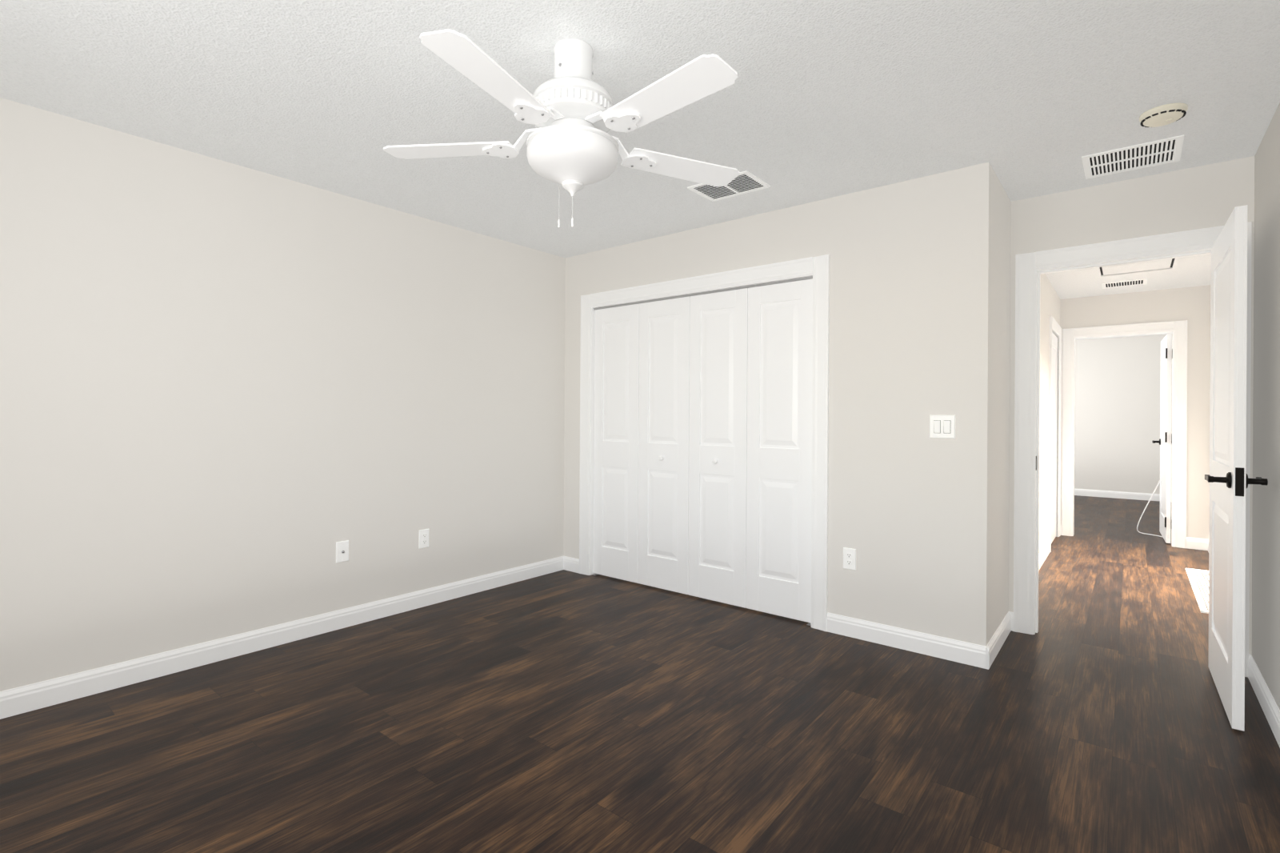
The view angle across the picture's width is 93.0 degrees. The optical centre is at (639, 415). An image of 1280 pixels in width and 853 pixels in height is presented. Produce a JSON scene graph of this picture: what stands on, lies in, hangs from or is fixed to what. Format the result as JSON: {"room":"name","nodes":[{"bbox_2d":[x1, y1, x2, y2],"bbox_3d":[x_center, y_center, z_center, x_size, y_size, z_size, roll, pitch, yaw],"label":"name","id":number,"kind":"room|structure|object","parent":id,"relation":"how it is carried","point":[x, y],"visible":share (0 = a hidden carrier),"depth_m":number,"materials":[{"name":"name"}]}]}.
{"room":"empty bedroom","nodes":[
{"label":"empty bedroom","id":0,"kind":"room"},
{"bbox_2d":[0,97,565,691],"bbox_3d":[-1.618,-0.025,3.591,0.120,2.440,4.727,0,0,39],"label":"wall","id":1,"kind":"structure","parent":0,"point":[217,376],"depth_m":3.00,"materials":[{"name":"paint"}]},
{"bbox_2d":[336,540,348,563],"bbox_3d":[-1.673,0.765,3.420,0.017,0.117,0.072,0,0,39],"label":"outlet","id":2,"kind":"object","parent":1,"relation":"attached to","point":[342,547],"visible":1,"depth_m":3.42,"materials":[{"name":"white plastic"}]},
{"bbox_2d":[418,528,428,548],"bbox_3d":[-1.356,0.772,3.818,0.009,0.117,0.072,0,0,39],"label":"outlet","id":3,"kind":"object","parent":1,"relation":"attached to","point":[423,537],"visible":1,"depth_m":3.81,"materials":[{"name":"white plastic"}]},
{"bbox_2d":[0,488,1279,747],"bbox_3d":[3.073,1.171,4.746,12.971,0.105,4.895,0,0,-42],"label":"baseboard","id":4,"kind":"structure","parent":1,"relation":"attached to","point":[16,701],"depth_m":3.09,"materials":[{"name":"white wood"}]},
{"bbox_2d":[0,495,1279,852],"bbox_3d":[3.016,1.273,4.795,5.820,0.100,12.440,0,0,39],"label":"floor","id":5,"kind":"structure","parent":0,"point":[563,710],"depth_m":2.28,"materials":[{"name":"brown wood"}]},
{"bbox_2d":[1136,476,1163,537],"bbox_3d":[5.282,0.925,6.271,0.076,0.620,0.245,0,0,-26],"label":"cord","id":6,"kind":"object","parent":5,"relation":"on","point":[1161,477],"visible":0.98,"depth_m":6.28,"materials":[{"name":"white plastic"}]},
{"bbox_2d":[1185,568,1208,613],"bbox_3d":[4.017,1.223,4.267,0.200,0.012,1.400,0,0,39],"label":"floor vent","id":7,"kind":"object","parent":5,"relation":"in","point":[1189,570],"visible":0.46,"depth_m":4.35,"materials":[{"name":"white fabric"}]},
{"bbox_2d":[0,0,1279,339],"bbox_3d":[3.031,-1.267,4.795,5.820,0.100,12.440,0,0,39],"label":"ceiling","id":8,"kind":"structure","parent":0,"point":[827,98],"depth_m":2.28,"materials":[{"name":"white paint"}]},
{"bbox_2d":[383,28,739,227],"bbox_3d":[-0.199,-0.937,1.893,1.280,0.599,0.808,0,0,-10],"label":"fan","id":9,"kind":"object","parent":8,"relation":"hanging from","point":[570,146],"visible":1,"depth_m":1.93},
{"bbox_2d":[687,170,770,201],"bbox_3d":[0.476,-1.227,3.260,0.360,0.011,0.260,0,0,39],"label":"ceiling vent","id":10,"kind":"object","parent":8,"relation":"in","point":[746,182],"visible":0.9,"depth_m":3.27,"materials":[{"name":"white plastic"}]},
{"bbox_2d":[1101,278,1147,288],"bbox_3d":[4.417,-1.205,5.538,0.320,0.006,0.260,0,0,39],"label":"ceiling vent","id":11,"kind":"object","parent":8,"relation":"in","point":[1138,282],"visible":1,"depth_m":5.54,"materials":[{"name":"white plastic"}]},
{"bbox_2d":[1081,134,1183,179],"bbox_3d":[2.326,-1.218,2.876,0.360,0.006,0.330,0,0,39],"label":"ceiling vent","id":12,"kind":"object","parent":8,"relation":"in","point":[1166,150],"visible":1,"depth_m":2.86,"materials":[{"name":"white plastic"}]},
{"bbox_2d":[1094,257,1179,277],"bbox_3d":[3.966,-1.205,4.854,0.520,0.012,0.630,0,0,39],"label":"attic hatch","id":13,"kind":"object","parent":8,"relation":"attached to","point":[1171,263],"visible":0.52,"depth_m":4.93,"materials":[{"name":"white wood"}]},
{"bbox_2d":[1139,102,1187,127],"bbox_3d":[2.105,-1.200,2.443,0.148,0.044,0.148,0,0,39],"label":"smoke detector","id":14,"kind":"object","parent":8,"relation":"attached to","point":[1167,114],"visible":1,"depth_m":2.41,"materials":[{"name":"beige plastic"}]},
{"bbox_2d":[564,162,993,646],"bbox_3d":[0.579,-0.011,3.891,2.918,2.440,0.120,0,0,39],"label":"wall","id":15,"kind":"structure","parent":0,"point":[911,261],"depth_m":3.20,"materials":[{"name":"paint"}]},
{"bbox_2d":[592,276,812,625],"bbox_3d":[0.329,0.197,4.059,1.745,2.020,0.073,0,0,39],"label":"bifold closet door","id":16,"kind":"structure","parent":15,"relation":"in","point":[702,463],"depth_m":3.96,"materials":[{"name":"white wood"}]},
{"bbox_2d":[579,254,829,631],"bbox_3d":[0.340,0.147,4.073,1.945,2.120,0.138,0,0,39],"label":"trim","id":17,"kind":"structure","parent":15,"relation":"attached to","point":[818,267],"depth_m":3.62,"materials":[{"name":"white wood"}]},
{"bbox_2d":[843,547,855,570],"bbox_3d":[1.152,0.787,3.341,0.072,0.117,0.009,0,0,39],"label":"outlet","id":18,"kind":"object","parent":15,"relation":"attached to","point":[849,554],"visible":1,"depth_m":3.34,"materials":[{"name":"white plastic"}]},
{"bbox_2d":[929,415,955,438],"bbox_3d":[1.517,0.054,3.047,0.118,0.117,0.011,0,0,39],"label":"double switch","id":19,"kind":"object","parent":15,"relation":"attached to","point":[941,426],"visible":1,"depth_m":3.05,"materials":[{"name":"white plastic"}]},
{"bbox_2d":[990,170,1060,639],"bbox_3d":[3.005,0.003,4.694,0.158,2.440,4.180,0,0,39],"label":"wall","id":20,"kind":"structure","parent":0,"point":[1002,212],"depth_m":3.30,"materials":[{"name":"paint"}]},
{"bbox_2d":[1051,332,1057,543],"bbox_3d":[3.983,0.212,5.883,0.035,2.015,0.794,0,0,39],"label":"hall door","id":21,"kind":"structure","parent":20,"relation":"in","point":[1054,339],"depth_m":5.98,"materials":[{"name":"white wood"}]},
{"bbox_2d":[1048,316,1061,548],"bbox_3d":[3.958,0.164,5.903,0.156,2.130,1.000,0,0,39],"label":"door frame","id":22,"kind":"structure","parent":20,"relation":"attached to","point":[1054,325],"depth_m":6.18,"materials":[{"name":"white wood"}]},
{"bbox_2d":[1074,334,1172,493],"bbox_3d":[7.490,0.030,9.105,4.300,2.440,0.120,0,0,39],"label":"wall","id":23,"kind":"structure","parent":0,"point":[1117,414],"depth_m":9.22,"materials":[{"name":"paint"}]},
{"bbox_2d":[1008,156,1254,654],"bbox_3d":[1.487,-0.006,4.041,4.140,2.440,0.120,0,0,39],"label":"wall","id":24,"kind":"structure","parent":0,"point":[1206,196],"depth_m":3.12,"materials":[{"name":"paint"}]},
{"bbox_2d":[1013,221,1251,676],"bbox_3d":[2.533,0.155,3.193,0.946,2.130,0.156,0,0,39],"label":"trim","id":25,"kind":"structure","parent":24,"relation":"attached to","point":[1029,266],"depth_m":3.38,"materials":[{"name":"white wood"}]},
{"bbox_2d":[1204,204,1267,731],"bbox_3d":[2.544,0.201,2.629,0.171,2.018,0.750,0,0,39],"label":"entry door","id":26,"kind":"structure","parent":24,"relation":"in","point":[1228,478],"depth_m":2.43,"materials":[{"name":"white wood"}]},
{"bbox_2d":[1060,284,1210,539],"bbox_3d":[4.910,0.015,5.918,4.300,2.440,0.120,0,0,39],"label":"wall","id":27,"kind":"structure","parent":0,"point":[1192,304],"depth_m":5.66,"materials":[{"name":"paint"}]},
{"bbox_2d":[1061,320,1187,547],"bbox_3d":[4.777,0.169,6.025,0.960,2.130,0.156,0,0,39],"label":"trim","id":28,"kind":"structure","parent":27,"relation":"attached to","point":[1178,329],"depth_m":5.82,"materials":[{"name":"white wood"}]},
{"bbox_2d":[1152,333,1171,543],"bbox_3d":[5.313,0.218,6.152,0.173,2.018,0.762,0,0,39],"label":"door","id":29,"kind":"structure","parent":27,"relation":"in","point":[1166,385],"depth_m":5.91,"materials":[{"name":"white wood"}]},
{"bbox_2d":[1251,102,1279,709],"bbox_3d":[1.468,-0.006,1.015,0.120,2.440,4.607,0,0,39],"label":"wall","id":30,"kind":"structure","parent":0,"point":[1266,522],"depth_m":2.55,"materials":[{"name":"paint"}]}
]}

